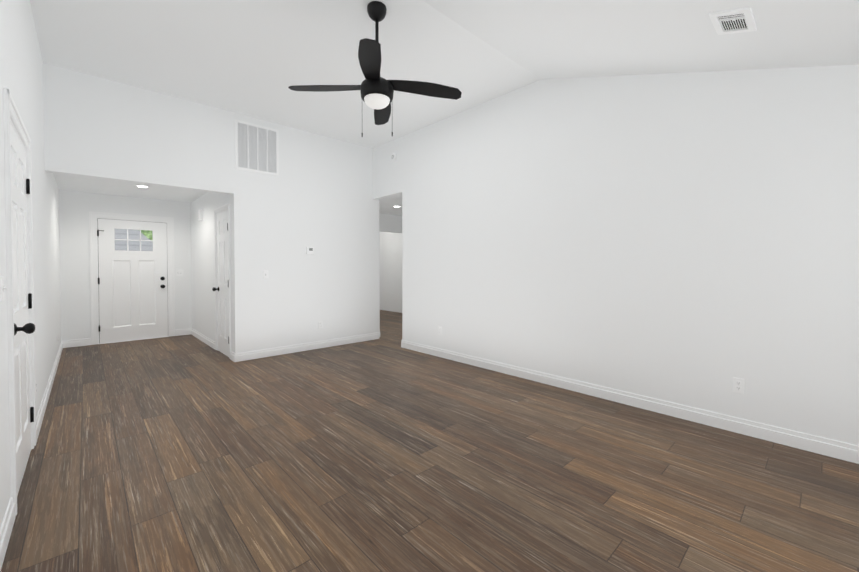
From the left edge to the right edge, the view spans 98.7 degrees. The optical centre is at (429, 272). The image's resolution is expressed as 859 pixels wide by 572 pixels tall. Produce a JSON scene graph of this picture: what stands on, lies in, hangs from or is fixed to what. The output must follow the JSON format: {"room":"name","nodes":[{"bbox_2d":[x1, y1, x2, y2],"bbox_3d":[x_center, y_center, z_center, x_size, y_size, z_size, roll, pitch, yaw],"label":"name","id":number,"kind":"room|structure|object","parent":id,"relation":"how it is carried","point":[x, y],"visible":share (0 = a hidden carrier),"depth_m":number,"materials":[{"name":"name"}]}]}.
{"room":"empty living room","nodes":[
{"label":"empty living room","id":0,"kind":"room"},
{"bbox_2d":[0,0,60,527],"bbox_3d":[-2.557,-0.522,2.225,0.120,3.500,9.540,-1,1,-43],"label":"wall","id":1,"kind":"structure","parent":0,"point":[21,70],"depth_m":2.84,"materials":[{"name":"white paint"}]},
{"bbox_2d":[0,276,5,300],"bbox_3d":[-1.981,0.076,1.718,0.016,0.114,0.070,-1,1,-43],"label":"light switch","id":2,"kind":"object","parent":1,"relation":"attached to","point":[2,287],"visible":1,"depth_m":1.70,"materials":[{"name":"white plastic"}]},
{"bbox_2d":[3,88,35,514],"bbox_3d":[-2.478,0.153,2.165,0.140,2.135,1.020,-1,1,-43],"label":"door frame","id":3,"kind":"structure","parent":1,"relation":"attached to","point":[11,112],"depth_m":1.85,"materials":[{"name":"white paint"}]},
{"bbox_2d":[10,122,34,495],"bbox_3d":[-2.428,0.205,2.221,0.118,2.030,0.822,-1,1,-43],"label":"hall door","id":4,"kind":"structure","parent":1,"relation":"in","point":[24,328],"depth_m":2.20,"materials":[{"name":"white paint"}]},
{"bbox_2d":[0,341,62,571],"bbox_3d":[-2.507,1.169,2.299,0.016,0.115,9.300,-1,1,-43],"label":"baseboard","id":5,"kind":"structure","parent":1,"relation":"attached to","point":[6,528],"depth_m":1.82,"materials":[{"name":"white paint"}]},
{"bbox_2d":[59,190,191,344],"bbox_3d":[-5.096,-0.109,6.304,1.720,2.540,0.120,-1,1,-43],"label":"wall","id":6,"kind":"structure","parent":0,"point":[75,207],"depth_m":5.88,"materials":[{"name":"white paint"}]},
{"bbox_2d":[62,328,190,347],"bbox_3d":[-5.051,1.104,6.276,1.720,0.115,0.020,-1,1,-43],"label":"baseboard","id":7,"kind":"structure","parent":6,"relation":"attached to","point":[86,341],"depth_m":5.85,"materials":[{"name":"white paint"}]},
{"bbox_2d":[89,211,174,344],"bbox_3d":[-5.062,0.085,6.326,1.124,2.135,0.140,-1,1,-43],"label":"door frame","id":8,"kind":"structure","parent":6,"relation":"attached to","point":[93,270],"depth_m":6.04,"materials":[{"name":"white paint"}]},
{"bbox_2d":[97,219,167,343],"bbox_3d":[-5.019,0.138,6.271,0.926,2.030,0.128,-1,1,-43],"label":"front door","id":9,"kind":"structure","parent":6,"relation":"in","point":[133,298],"depth_m":6.27,"materials":[{"name":"white paint"}]},
{"bbox_2d":[101,336,168,343],"bbox_3d":[-5.064,1.157,6.346,0.954,0.007,0.132,-1,1,-43],"label":"front door sill","id":10,"kind":"structure","parent":6,"relation":"attached to","point":[133,340],"depth_m":6.27,"materials":[{"name":"white paint"}]},
{"bbox_2d":[176,270,182,275],"bbox_3d":[-4.555,0.009,6.716,0.116,0.114,0.016,-1,1,-43],"label":"light switch","id":11,"kind":"object","parent":6,"relation":"attached to","point":[179,272],"visible":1,"depth_m":6.72,"materials":[{"name":"white plastic"}]},
{"bbox_2d":[53,173,207,202],"bbox_3d":[-4.165,-1.313,5.286,1.720,0.100,2.610,-1,1,-43],"label":"ceiling","id":12,"kind":"structure","parent":0,"point":[89,185],"depth_m":5.64,"materials":[{"name":"white paint"}]},
{"bbox_2d":[135,185,148,187],"bbox_3d":[-4.213,-1.260,5.412,0.170,0.009,0.170,-1,1,-43],"label":"recessed light","id":13,"kind":"object","parent":12,"relation":"in","point":[142,186],"visible":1,"depth_m":5.40,"materials":[{"name":"white paint"}]},
{"bbox_2d":[43,63,378,352],"bbox_3d":[-2.393,-0.569,5.084,4.020,3.500,0.120,-1,1,-43],"label":"wall","id":14,"kind":"structure","parent":0,"point":[317,193],"depth_m":5.06,"materials":[{"name":"white paint"}]},
{"bbox_2d":[235,119,278,175],"bbox_3d":[-2.340,-1.686,5.024,0.560,0.645,0.013,-1,1,-43],"label":"air vent","id":15,"kind":"object","parent":14,"relation":"in","point":[256,148],"visible":1,"depth_m":5.01,"materials":[{"name":"white metal"}]},
{"bbox_2d":[263,270,267,278],"bbox_3d":[-2.269,0.030,5.115,0.070,0.114,0.016,-1,1,-43],"label":"light switch","id":16,"kind":"object","parent":14,"relation":"attached to","point":[265,274],"visible":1,"depth_m":5.12,"materials":[{"name":"white plastic"}]},
{"bbox_2d":[234,332,378,361],"bbox_3d":[-1.723,1.114,5.643,2.316,0.115,0.016,-1,1,-43],"label":"baseboard","id":17,"kind":"structure","parent":14,"relation":"attached to","point":[257,354],"depth_m":5.48,"materials":[{"name":"white paint"}]},
{"bbox_2d":[306,247,313,253],"bbox_3d":[-1.795,-0.327,5.546,0.120,0.112,0.024,-1,1,-43],"label":"thermostat","id":18,"kind":"object","parent":14,"relation":"attached to","point":[309,250],"visible":1,"depth_m":5.53,"materials":[{"name":"white plastic"}]},
{"bbox_2d":[191,192,232,351],"bbox_3d":[-3.533,-0.104,5.977,0.120,2.540,2.730,-1,1,-43],"label":"wall","id":19,"kind":"structure","parent":0,"point":[203,276],"depth_m":6.05,"materials":[{"name":"white paint"}]},
{"bbox_2d":[198,209,202,220],"bbox_3d":[-3.815,-0.957,6.145,0.045,0.180,0.140,-1,1,-43],"label":"door chime","id":20,"kind":"object","parent":19,"relation":"attached to","point":[200,214],"visible":1,"depth_m":6.10,"materials":[{"name":"white plastic"}]},
{"bbox_2d":[191,328,235,361],"bbox_3d":[-3.494,1.111,5.858,0.020,0.115,2.746,-1,1,-43],"label":"baseboard","id":21,"kind":"structure","parent":19,"relation":"attached to","point":[204,339],"depth_m":5.97,"materials":[{"name":"white paint"}]},
{"bbox_2d":[212,210,228,356],"bbox_3d":[-2.962,0.155,5.247,0.118,2.030,0.622,-1,1,-43],"label":"closet door","id":22,"kind":"structure","parent":19,"relation":"in","point":[223,283],"depth_m":5.27,"materials":[{"name":"white paint"}]},
{"bbox_2d":[214,203,230,358],"bbox_3d":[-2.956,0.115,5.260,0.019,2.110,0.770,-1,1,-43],"label":"door frame","id":23,"kind":"structure","parent":19,"relation":"attached to","point":[222,208],"depth_m":5.27,"materials":[{"name":"white paint"}]},
{"bbox_2d":[379,213,379,336],"bbox_3d":[-2.336,-0.138,8.050,0.101,2.540,4.130,-1,1,-43],"label":"wall","id":24,"kind":"structure","parent":0,"point":[379,213],"depth_m":6.58,"materials":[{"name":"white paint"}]},
{"bbox_2d":[379,195,401,215],"bbox_3d":[-1.051,-1.364,8.435,2.530,0.100,5.050,-1,1,-43],"label":"ceiling","id":25,"kind":"structure","parent":0,"point":[386,205],"depth_m":7.13,"materials":[{"name":"white paint"}]},
{"bbox_2d":[380,214,401,312],"bbox_3d":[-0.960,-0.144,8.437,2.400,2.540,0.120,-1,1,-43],"label":"wall","id":26,"kind":"structure","parent":0,"point":[390,262],"depth_m":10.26,"materials":[{"name":"white paint"}]},
{"bbox_2d":[1,310,858,571],"bbox_3d":[-0.030,1.191,6.304,9.800,0.060,12.020,-1,1,-43],"label":"floor","id":27,"kind":"structure","parent":0,"point":[385,452],"depth_m":2.21,"materials":[{"name":"brown wood"}]},
{"bbox_2d":[30,0,858,147],"bbox_3d":[-0.155,-1.546,2.580,4.140,1.264,6.810,-1,1,-43],"label":"ceiling","id":28,"kind":"structure","parent":0,"point":[254,58],"depth_m":3.17,"materials":[{"name":"white paint"}]},
{"bbox_2d":[288,1,461,136],"bbox_3d":[-0.410,-1.562,2.882,0.985,1.002,0.985,1,1,40],"label":"fan","id":29,"kind":"object","parent":28,"relation":"hanging from","point":[376,90],"visible":1,"depth_m":2.83,"materials":[{"name":"black metal"}]},
{"bbox_2d":[709,7,756,34],"bbox_3d":[1.800,-1.484,2.185,0.275,0.072,0.190,-1,1,-43],"label":"ceiling vent","id":30,"kind":"object","parent":28,"relation":"in","point":[740,20],"visible":1,"depth_m":2.17,"materials":[{"name":"white metal"}]},
{"bbox_2d":[373,65,858,445],"bbox_3d":[1.355,-0.550,3.924,0.120,3.500,6.690,-1,1,-43],"label":"wall","id":31,"kind":"structure","parent":0,"point":[690,239],"depth_m":3.19,"materials":[{"name":"white paint"}]},
{"bbox_2d":[391,153,396,160],"bbox_3d":[-0.574,-1.832,5.857,0.038,0.132,0.132,-1,1,-43],"label":"smoke detector","id":32,"kind":"object","parent":31,"relation":"attached to","point":[393,156],"visible":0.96,"depth_m":5.83,"materials":[{"name":"white plastic"}]},
{"bbox_2d":[401,340,858,463],"bbox_3d":[1.573,1.146,3.703,0.140,0.115,5.790,-1,1,-43],"label":"baseboard","id":33,"kind":"structure","parent":31,"relation":"attached to","point":[820,445],"depth_m":3.08,"materials":[{"name":"white paint"}]},
{"bbox_2d":[733,377,744,393],"bbox_3d":[2.342,0.859,2.795,0.007,0.114,0.070,-1,1,-43],"label":"electrical outlet","id":34,"kind":"object","parent":31,"relation":"attached to","point":[738,385],"visible":1,"depth_m":2.79,"materials":[{"name":"white plastic"}]},
{"label":"outside","id":35,"kind":"structure","parent":0,"visible":0},
{"bbox_2d":[114,229,152,250],"bbox_3d":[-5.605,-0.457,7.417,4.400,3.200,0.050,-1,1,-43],"label":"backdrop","id":36,"kind":"structure","parent":35,"point":[120,244],"depth_m":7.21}
]}

